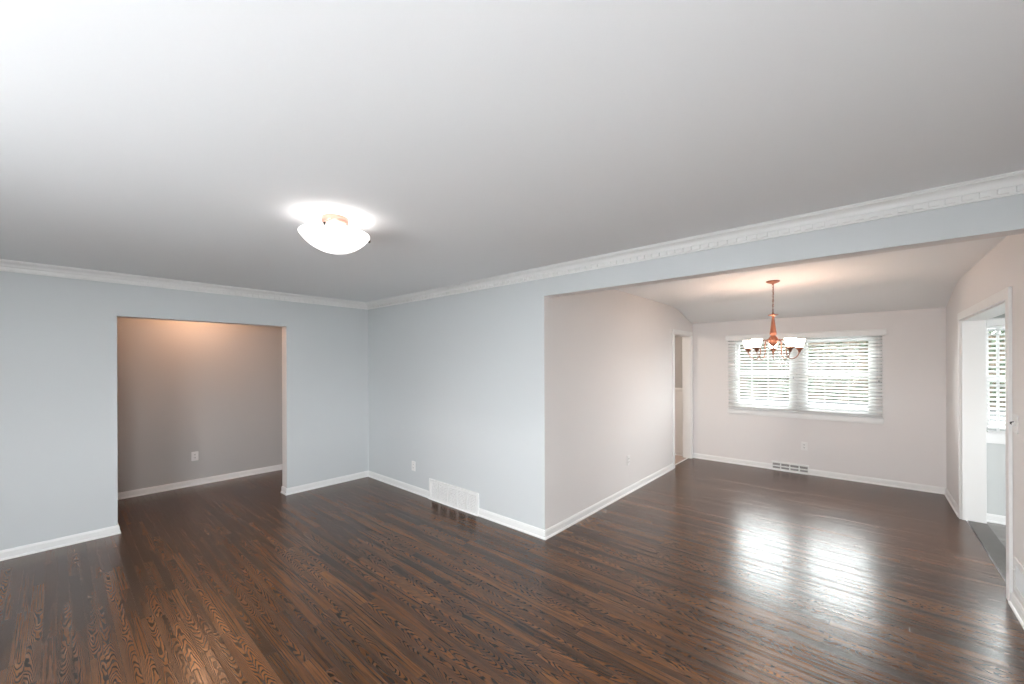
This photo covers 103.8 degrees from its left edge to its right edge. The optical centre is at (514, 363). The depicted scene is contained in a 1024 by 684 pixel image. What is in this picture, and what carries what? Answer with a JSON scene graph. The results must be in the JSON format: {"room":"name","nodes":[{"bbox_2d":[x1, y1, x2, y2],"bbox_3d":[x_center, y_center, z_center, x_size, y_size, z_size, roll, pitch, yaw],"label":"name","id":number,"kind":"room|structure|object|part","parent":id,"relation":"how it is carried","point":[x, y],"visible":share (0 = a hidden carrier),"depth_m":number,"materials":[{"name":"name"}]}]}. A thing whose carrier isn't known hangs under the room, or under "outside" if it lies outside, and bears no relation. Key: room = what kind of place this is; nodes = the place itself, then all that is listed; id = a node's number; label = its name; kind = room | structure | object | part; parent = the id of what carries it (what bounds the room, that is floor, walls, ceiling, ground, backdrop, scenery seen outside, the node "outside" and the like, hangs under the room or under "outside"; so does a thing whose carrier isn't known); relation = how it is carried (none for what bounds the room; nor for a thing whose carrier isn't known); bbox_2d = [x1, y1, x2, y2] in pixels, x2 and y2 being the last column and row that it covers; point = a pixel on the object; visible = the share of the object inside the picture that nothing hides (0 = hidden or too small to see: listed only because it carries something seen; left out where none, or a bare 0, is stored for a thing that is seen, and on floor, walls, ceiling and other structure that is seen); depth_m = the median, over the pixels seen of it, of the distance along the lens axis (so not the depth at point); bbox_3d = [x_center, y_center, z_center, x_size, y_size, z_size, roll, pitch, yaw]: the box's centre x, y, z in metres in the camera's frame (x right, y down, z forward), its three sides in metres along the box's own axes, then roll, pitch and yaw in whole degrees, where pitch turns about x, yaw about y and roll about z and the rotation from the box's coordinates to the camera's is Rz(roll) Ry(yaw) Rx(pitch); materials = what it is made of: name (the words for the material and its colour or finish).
{"room":"empty living room","nodes":[
{"label":"empty living room","id":0,"kind":"room"},
{"bbox_2d":[0,271,368,550],"bbox_3d":[-3.654,0.380,3.976,0.150,2.440,4.898,0,0,41],"label":"wall","id":1,"kind":"structure","parent":0,"point":[59,476],"depth_m":3.67,"materials":[{"name":"grey paint"}]},
{"bbox_2d":[0,524,120,560],"bbox_3d":[-4.469,1.563,3.026,0.172,0.080,2.149,0,0,41],"label":"baseboard","id":2,"kind":"structure","parent":1,"relation":"attached to","point":[6,554],"depth_m":3.49,"materials":[{"name":"white paint"}]},
{"bbox_2d":[117,317,281,492],"bbox_3d":[-3.841,0.380,4.853,1.287,2.440,6.170,0,0,41],"label":"wall","id":3,"kind":"structure","parent":0,"point":[214,390],"depth_m":5.26,"materials":[{"name":"grey paint"}]},
{"bbox_2d":[191,451,197,460],"bbox_3d":[-4.189,1.218,5.270,0.009,0.118,0.074,0,0,41],"label":"wall outlet","id":4,"kind":"object","parent":3,"relation":"attached to","point":[194,455],"visible":1,"depth_m":5.26,"materials":[{"name":"white plastic"}]},
{"bbox_2d":[118,464,281,499],"bbox_3d":[-4.577,1.563,4.817,0.022,0.080,4.700,0,0,41],"label":"baseboard","id":5,"kind":"structure","parent":3,"relation":"attached to","point":[161,488],"depth_m":5.26,"materials":[{"name":"white paint"}]},
{"bbox_2d":[0,0,1023,304],"bbox_3d":[0.579,-0.955,3.014,10.700,0.200,9.200,0,0,41],"label":"ceiling","id":6,"kind":"structure","parent":0,"point":[183,140],"depth_m":1.45,"materials":[{"name":"white paint"}]},
{"bbox_2d":[298,214,370,253],"bbox_3d":[-1.044,-0.748,2.355,0.386,0.202,0.396,0,0,41],"label":"ceiling light","id":7,"kind":"object","parent":6,"relation":"attached to","point":[334,235],"visible":1,"depth_m":2.26,"materials":[{"name":"white glass"}]},
{"bbox_2d":[743,280,804,358],"bbox_3d":[2.715,-0.453,4.226,0.554,0.820,0.552,0,0,41],"label":"chandelier","id":8,"kind":"object","parent":6,"relation":"hanging from","point":[773,341],"visible":1,"depth_m":4.17,"materials":[{"name":"orange metal"}]},
{"bbox_3d":[2.565,-0.203,4.395,0.102,0.090,0.102,0,0,41],"label":"lamp shade","id":9,"kind":"part","parent":8,"relation":"part of","materials":[{"name":"white glass"}]},
{"bbox_3d":[2.492,-0.203,4.123,0.102,0.090,0.102,0,0,41],"label":"lamp shade","id":10,"kind":"part","parent":8,"relation":"part of","materials":[{"name":"white glass"}]},
{"bbox_3d":[2.587,-0.147,4.159,0.212,0.210,0.009,0,0,-21],"label":"arm","id":11,"kind":"part","parent":8,"relation":"part of","materials":[{"name":"orange metal"}]},
{"bbox_3d":[2.715,-0.680,4.209,0.014,0.305,0.017,0,0,-4],"label":"chain","id":12,"kind":"part","parent":8,"relation":"part of","materials":[{"name":"orange metal"}]},
{"bbox_3d":[2.724,-0.148,4.071,0.010,0.210,0.212,0,0,-3],"label":"arm","id":13,"kind":"part","parent":8,"relation":"part of","materials":[{"name":"orange metal"}]},
{"bbox_3d":[2.850,-0.148,4.174,0.212,0.210,0.009,0,0,15],"label":"arm","id":14,"kind":"part","parent":8,"relation":"part of","materials":[{"name":"orange metal"}]},
{"bbox_3d":[2.729,-0.204,3.970,0.102,0.090,0.102,0,0,41],"label":"lamp shade","id":15,"kind":"part","parent":8,"relation":"part of","materials":[{"name":"white glass"}]},
{"bbox_3d":[2.948,-0.204,4.148,0.102,0.090,0.102,0,0,41],"label":"lamp shade","id":16,"kind":"part","parent":8,"relation":"part of","materials":[{"name":"white glass"}]},
{"bbox_2d":[0,455,1023,683],"bbox_3d":[-0.493,1.662,3.982,7.498,0.154,9.070,0,0,41],"label":"floor","id":17,"kind":"structure","parent":0,"point":[708,571],"depth_m":2.78,"materials":[{"name":"brown wood"}]},
{"bbox_2d":[552,289,691,525],"bbox_3d":[1.661,0.361,5.308,0.130,2.440,4.115,0,0,41],"label":"wall","id":18,"kind":"structure","parent":0,"point":[612,349],"depth_m":4.50,"materials":[{"name":"white paint"}]},
{"bbox_2d":[627,455,629,465],"bbox_3d":[1.397,1.182,4.897,0.009,0.118,0.074,0,0,41],"label":"wall outlet","id":19,"kind":"object","parent":18,"relation":"attached to","point":[628,456],"visible":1,"depth_m":4.89,"materials":[{"name":"white plastic"}]},
{"bbox_2d":[672,329,692,467],"bbox_3d":[2.628,0.530,6.399,0.148,2.095,0.905,0,0,41],"label":"trim","id":20,"kind":"structure","parent":18,"relation":"attached to","point":[687,343],"depth_m":6.66,"materials":[{"name":"white paint"}]},
{"bbox_2d":[675,336,681,387],"bbox_3d":[0.526,0.365,6.299,2.883,2.440,4.163,0,0,41],"label":"wall","id":21,"kind":"structure","parent":0,"point":[678,340],"depth_m":6.87,"materials":[{"name":"grey paint"}]},
{"bbox_2d":[675,451,682,455],"bbox_3d":[1.841,1.541,7.717,2.783,0.080,0.022,0,0,41],"label":"baseboard","id":22,"kind":"structure","parent":21,"relation":"attached to","point":[679,453],"depth_m":6.85,"materials":[{"name":"white paint"}]},
{"bbox_2d":[675,388,682,450],"bbox_3d":[1.838,0.961,7.716,2.783,1.080,0.024,0,0,41],"label":"trim","id":23,"kind":"structure","parent":21,"relation":"attached to","point":[678,391],"depth_m":6.87,"materials":[{"name":"white paint"}]},
{"bbox_2d":[368,194,1023,529],"bbox_3d":[0.238,0.366,3.740,6.014,2.440,0.120,0,0,41],"label":"wall","id":24,"kind":"structure","parent":0,"point":[460,385],"depth_m":3.95,"materials":[{"name":"grey paint"}]},
{"bbox_2d":[412,461,414,470],"bbox_3d":[-1.242,1.266,4.956,0.074,0.118,0.009,0,0,41],"label":"wall outlet","id":25,"kind":"object","parent":24,"relation":"attached to","point":[413,462],"visible":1,"depth_m":4.95,"materials":[{"name":"white plastic"}]},
{"bbox_2d":[428,478,478,515],"bbox_3d":[-0.686,1.471,4.453,0.832,0.236,0.032,0,0,41],"label":"air vent","id":26,"kind":"object","parent":24,"relation":"in","point":[456,497],"visible":1,"depth_m":4.43,"materials":[{"name":"white metal"}]},
{"bbox_3d":[-0.918,1.473,4.664,0.137,0.176,0.011,0,0,41],"label":"louver panel","id":27,"kind":"part","parent":26,"relation":"part of","materials":[{"name":"white metal"}]},
{"bbox_3d":[-0.800,1.472,4.561,0.137,0.176,0.011,0,0,41],"label":"louver panel","id":28,"kind":"part","parent":26,"relation":"part of","materials":[{"name":"white metal"}]},
{"bbox_3d":[-0.682,1.472,4.457,0.137,0.176,0.011,0,0,41],"label":"louver panel","id":29,"kind":"part","parent":26,"relation":"part of","materials":[{"name":"white metal"}]},
{"bbox_3d":[-0.565,1.471,4.354,0.137,0.176,0.011,0,0,41],"label":"louver panel","id":30,"kind":"part","parent":26,"relation":"part of","materials":[{"name":"white metal"}]},
{"bbox_3d":[-0.447,1.471,4.250,0.137,0.176,0.011,0,0,41],"label":"louver panel","id":31,"kind":"part","parent":26,"relation":"part of","materials":[{"name":"white metal"}]},
{"bbox_2d":[281,463,673,539],"bbox_3d":[-0.180,1.548,4.693,5.352,0.080,2.258,0,0,-5],"label":"baseboard","id":32,"kind":"structure","parent":24,"relation":"attached to","point":[548,533],"depth_m":4.76,"materials":[{"name":"white paint"}]},
{"bbox_2d":[0,170,1023,309],"bbox_3d":[-1.341,-0.805,1.944,6.015,0.087,4.658,0,0,41],"label":"trim","id":33,"kind":"structure","parent":24,"relation":"attached to","point":[1012,183],"depth_m":2.87,"materials":[{"name":"white paint"}]},
{"bbox_2d":[668,275,962,323],"bbox_3d":[3.732,-0.790,5.371,2.946,0.252,1.200,0,0,41],"label":"ceiling","id":34,"kind":"structure","parent":0,"point":[933,292],"depth_m":5.13,"materials":[{"name":"white paint"}]},
{"bbox_2d":[692,308,946,487],"bbox_3d":[4.187,0.352,5.764,3.066,2.440,0.140,0,0,41],"label":"wall","id":35,"kind":"structure","parent":0,"point":[909,446],"depth_m":5.34,"materials":[{"name":"white paint"}]},
{"bbox_2d":[772,461,808,474],"bbox_3d":[3.997,1.509,5.818,0.445,0.128,0.035,0,0,41],"label":"air vent","id":36,"kind":"object","parent":35,"relation":"in","point":[776,465],"visible":1,"depth_m":5.80,"materials":[{"name":"white metal"}]},
{"bbox_2d":[801,442,806,450],"bbox_3d":[4.130,1.180,5.717,0.074,0.118,0.009,0,0,41],"label":"wall outlet","id":37,"kind":"object","parent":35,"relation":"attached to","point":[803,444],"visible":1,"depth_m":5.71,"materials":[{"name":"white plastic"}]},
{"bbox_2d":[733,336,875,412],"bbox_3d":[4.121,0.145,5.821,1.670,1.055,0.120,0,0,41],"label":"window","id":38,"kind":"structure","parent":35,"relation":"in","point":[797,359],"depth_m":5.75,"materials":[{"name":"white paint"}]},
{"bbox_2d":[728,339,797,412],"bbox_3d":[3.709,0.153,6.032,0.902,1.109,0.070,0,0,41],"label":"window blind","id":39,"kind":"object","parent":38,"relation":"attached to","point":[767,343],"visible":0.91,"depth_m":6.03,"materials":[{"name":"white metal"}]},
{"bbox_3d":[3.624,0.168,6.118,0.004,1.057,0.051,0,0,41],"label":"ladder cord","id":40,"kind":"part","parent":39,"relation":"part of","materials":[{"name":"white fabric"}]},
{"bbox_3d":[3.717,0.700,6.038,0.896,0.016,0.052,0,0,41],"label":"rail","id":41,"kind":"part","parent":39,"relation":"part of","materials":[{"name":"white plastic"}]},
{"bbox_3d":[3.782,0.167,5.980,0.004,1.057,0.051,0,0,41],"label":"ladder cord","id":42,"kind":"part","parent":39,"relation":"part of","materials":[{"name":"white fabric"}]},
{"bbox_3d":[3.807,-0.084,6.122,0.740,0.535,0.030,0,0,41],"label":"sash","id":43,"kind":"part","parent":38,"relation":"part of","materials":[{"name":"white paint"}]},
{"bbox_3d":[3.782,0.389,6.092,0.740,0.510,0.030,0,0,41],"label":"sash","id":44,"kind":"part","parent":38,"relation":"part of","materials":[{"name":"white paint"}]},
{"bbox_3d":[4.461,-0.086,5.549,0.740,0.535,0.030,0,0,41],"label":"sash","id":45,"kind":"part","parent":38,"relation":"part of","materials":[{"name":"white paint"}]},
{"bbox_3d":[4.436,0.387,5.519,0.740,0.510,0.030,0,0,41],"label":"sash","id":46,"kind":"part","parent":38,"relation":"part of","materials":[{"name":"white paint"}]},
{"bbox_2d":[798,336,882,417],"bbox_3d":[4.387,0.151,5.437,0.894,1.109,0.070,0,0,41],"label":"window blind","id":47,"kind":"object","parent":38,"relation":"attached to","point":[824,338],"visible":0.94,"depth_m":5.41,"materials":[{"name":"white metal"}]},
{"bbox_3d":[4.286,0.166,5.538,0.004,1.057,0.051,0,0,41],"label":"ladder cord","id":48,"kind":"part","parent":47,"relation":"part of","materials":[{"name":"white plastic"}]},
{"bbox_3d":[4.395,0.698,5.444,0.888,0.016,0.052,0,0,41],"label":"rail","id":49,"kind":"part","parent":47,"relation":"part of","materials":[{"name":"white plastic"}]},
{"bbox_3d":[4.474,0.165,5.373,0.004,1.057,0.051,0,0,41],"label":"ladder cord","id":50,"kind":"part","parent":47,"relation":"part of","materials":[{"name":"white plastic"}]},
{"bbox_2d":[726,328,885,340],"bbox_3d":[4.051,-0.399,5.735,1.858,0.084,0.078,0,0,41],"label":"blind valance","id":51,"kind":"object","parent":35,"relation":"attached to","point":[864,332],"visible":1,"depth_m":5.58,"materials":[{"name":"white paint"}]},
{"bbox_2d":[728,409,883,423],"bbox_3d":[4.068,0.749,5.757,1.816,0.077,0.028,0,0,41],"label":"trim","id":52,"kind":"structure","parent":35,"relation":"attached to","point":[732,411],"depth_m":5.65,"materials":[{"name":"white paint"}]},
{"bbox_2d":[693,453,957,516],"bbox_3d":[3.772,1.534,5.407,2.906,0.080,0.948,0,0,41],"label":"baseboard","id":53,"kind":"structure","parent":35,"relation":"attached to","point":[891,483],"depth_m":5.33,"materials":[{"name":"white paint"}]},
{"bbox_2d":[946,234,1023,607],"bbox_3d":[2.302,0.359,1.409,0.162,2.440,8.893,0,0,41],"label":"wall","id":54,"kind":"structure","parent":0,"point":[1002,267],"depth_m":2.85,"materials":[{"name":"white paint"}]},
{"bbox_2d":[957,286,1012,600],"bbox_3d":[3.959,0.533,3.310,0.182,2.080,1.945,0,0,41],"label":"trim","id":55,"kind":"structure","parent":54,"relation":"attached to","point":[972,465],"depth_m":3.96,"materials":[{"name":"white paint"}]},
{"bbox_2d":[986,326,1005,427],"bbox_3d":[5.041,0.129,3.773,0.836,1.020,0.100,0,0,41],"label":"window","id":56,"kind":"structure","parent":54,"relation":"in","point":[987,327],"depth_m":4.01,"materials":[{"name":"white paint"}]},
{"bbox_3d":[5.060,-0.097,3.795,0.812,0.543,0.030,0,0,41],"label":"sash","id":57,"kind":"part","parent":56,"relation":"part of","materials":[{"name":"white paint"}]},
{"bbox_3d":[5.035,0.376,3.765,0.812,0.503,0.030,0,0,41],"label":"sash","id":58,"kind":"part","parent":56,"relation":"part of","materials":[{"name":"white paint"}]},
{"bbox_2d":[987,326,1005,433],"bbox_3d":[4.995,0.123,3.679,0.862,1.107,0.070,0,0,41],"label":"window blind","id":59,"kind":"object","parent":56,"relation":"attached to","point":[997,348],"visible":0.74,"depth_m":3.92,"materials":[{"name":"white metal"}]},
{"bbox_3d":[5.003,0.668,3.686,0.856,0.016,0.052,0,0,41],"label":"rail","id":60,"kind":"part","parent":59,"relation":"part of","materials":[{"name":"white plastic"}]},
{"bbox_3d":[4.729,0.138,3.924,0.014,1.055,0.051,0,0,41],"label":"ladder cord","id":61,"kind":"part","parent":59,"relation":"part of","materials":[{"name":"white fabric"}]},
{"bbox_2d":[1010,414,1018,433],"bbox_3d":[3.202,0.386,2.575,0.022,0.118,0.116,0,0,41],"label":"light switch","id":62,"kind":"object","parent":54,"relation":"attached to","point":[1015,418],"visible":1,"depth_m":2.56,"materials":[{"name":"white plastic"}]},
{"bbox_2d":[1008,592,1023,628],"bbox_3d":[1.323,1.542,0.427,0.022,0.080,5.880,0,0,41],"label":"baseboard","id":63,"kind":"structure","parent":54,"relation":"attached to","point":[1014,603],"depth_m":2.51,"materials":[{"name":"white paint"}]},
{"bbox_2d":[1012,557,1023,603],"bbox_3d":[3.099,1.348,2.454,0.023,0.214,0.350,0,0,41],"label":"air vent","id":64,"kind":"object","parent":54,"relation":"in","point":[1018,569],"visible":1,"depth_m":2.49,"materials":[{"name":"white metal"}]},
{"bbox_3d":[3.102,1.348,2.447,0.007,0.142,0.275,0,0,41],"label":"louver panel","id":65,"kind":"part","parent":64,"relation":"part of","materials":[{"name":"white metal"}]},
{"bbox_2d":[967,521,1005,582],"bbox_3d":[3.986,1.647,3.292,0.127,0.153,1.900,0,0,41],"label":"threshold","id":66,"kind":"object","parent":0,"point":[992,545],"depth_m":3.48,"materials":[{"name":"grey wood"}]},
{"bbox_2d":[987,314,1005,515],"bbox_3d":[4.730,0.350,1.918,2.819,2.440,3.320,0,0,41],"label":"wall","id":67,"kind":"structure","parent":0,"point":[996,453],"depth_m":3.95,"materials":[{"name":"grey paint"}]},
{"bbox_2d":[986,318,1004,326],"bbox_3d":[4.998,-0.405,3.683,0.878,0.078,0.070,0,0,41],"label":"blind valance","id":68,"kind":"object","parent":67,"relation":"attached to","point":[993,321],"visible":0.44,"depth_m":3.91,"materials":[{"name":"white paint"}]},
{"bbox_2d":[987,432,1005,444],"bbox_3d":[5.019,0.732,3.699,0.895,0.110,0.022,0,0,41],"label":"trim","id":69,"kind":"structure","parent":67,"relation":"attached to","point":[995,438],"depth_m":3.94,"materials":[{"name":"white paint"}]},
{"bbox_2d":[987,513,1005,524],"bbox_3d":[5.705,1.527,3.100,2.719,0.080,0.022,0,0,41],"label":"baseboard","id":70,"kind":"structure","parent":67,"relation":"attached to","point":[992,518],"depth_m":3.94,"materials":[{"name":"white paint"}]},
{"bbox_2d":[987,522,1005,547],"bbox_3d":[4.770,1.646,1.940,2.835,0.148,3.200,0,0,41],"label":"floor","id":71,"kind":"structure","parent":0,"point":[999,530],"depth_m":3.78,"materials":[{"name":"grey tile"}]},
{"label":"outside","id":72,"kind":"structure","parent":0,"visible":0},
{"bbox_2d":[740,398,1004,421],"bbox_3d":[15.502,1.923,17.667,60.000,0.020,7.000,0,0,41],"label":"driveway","id":73,"kind":"structure","parent":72,"point":[1001,411],"depth_m":19.14,"materials":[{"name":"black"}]},
{"bbox_2d":[739,331,1004,407],"bbox_3d":[15.019,0.159,21.677,22.566,3.640,1.445,0,0,41],"label":"hedge","id":74,"kind":"object","parent":73,"relation":"on","point":[989,332],"visible":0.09,"depth_m":20.26,"materials":[{"name":"plant"}]}
]}

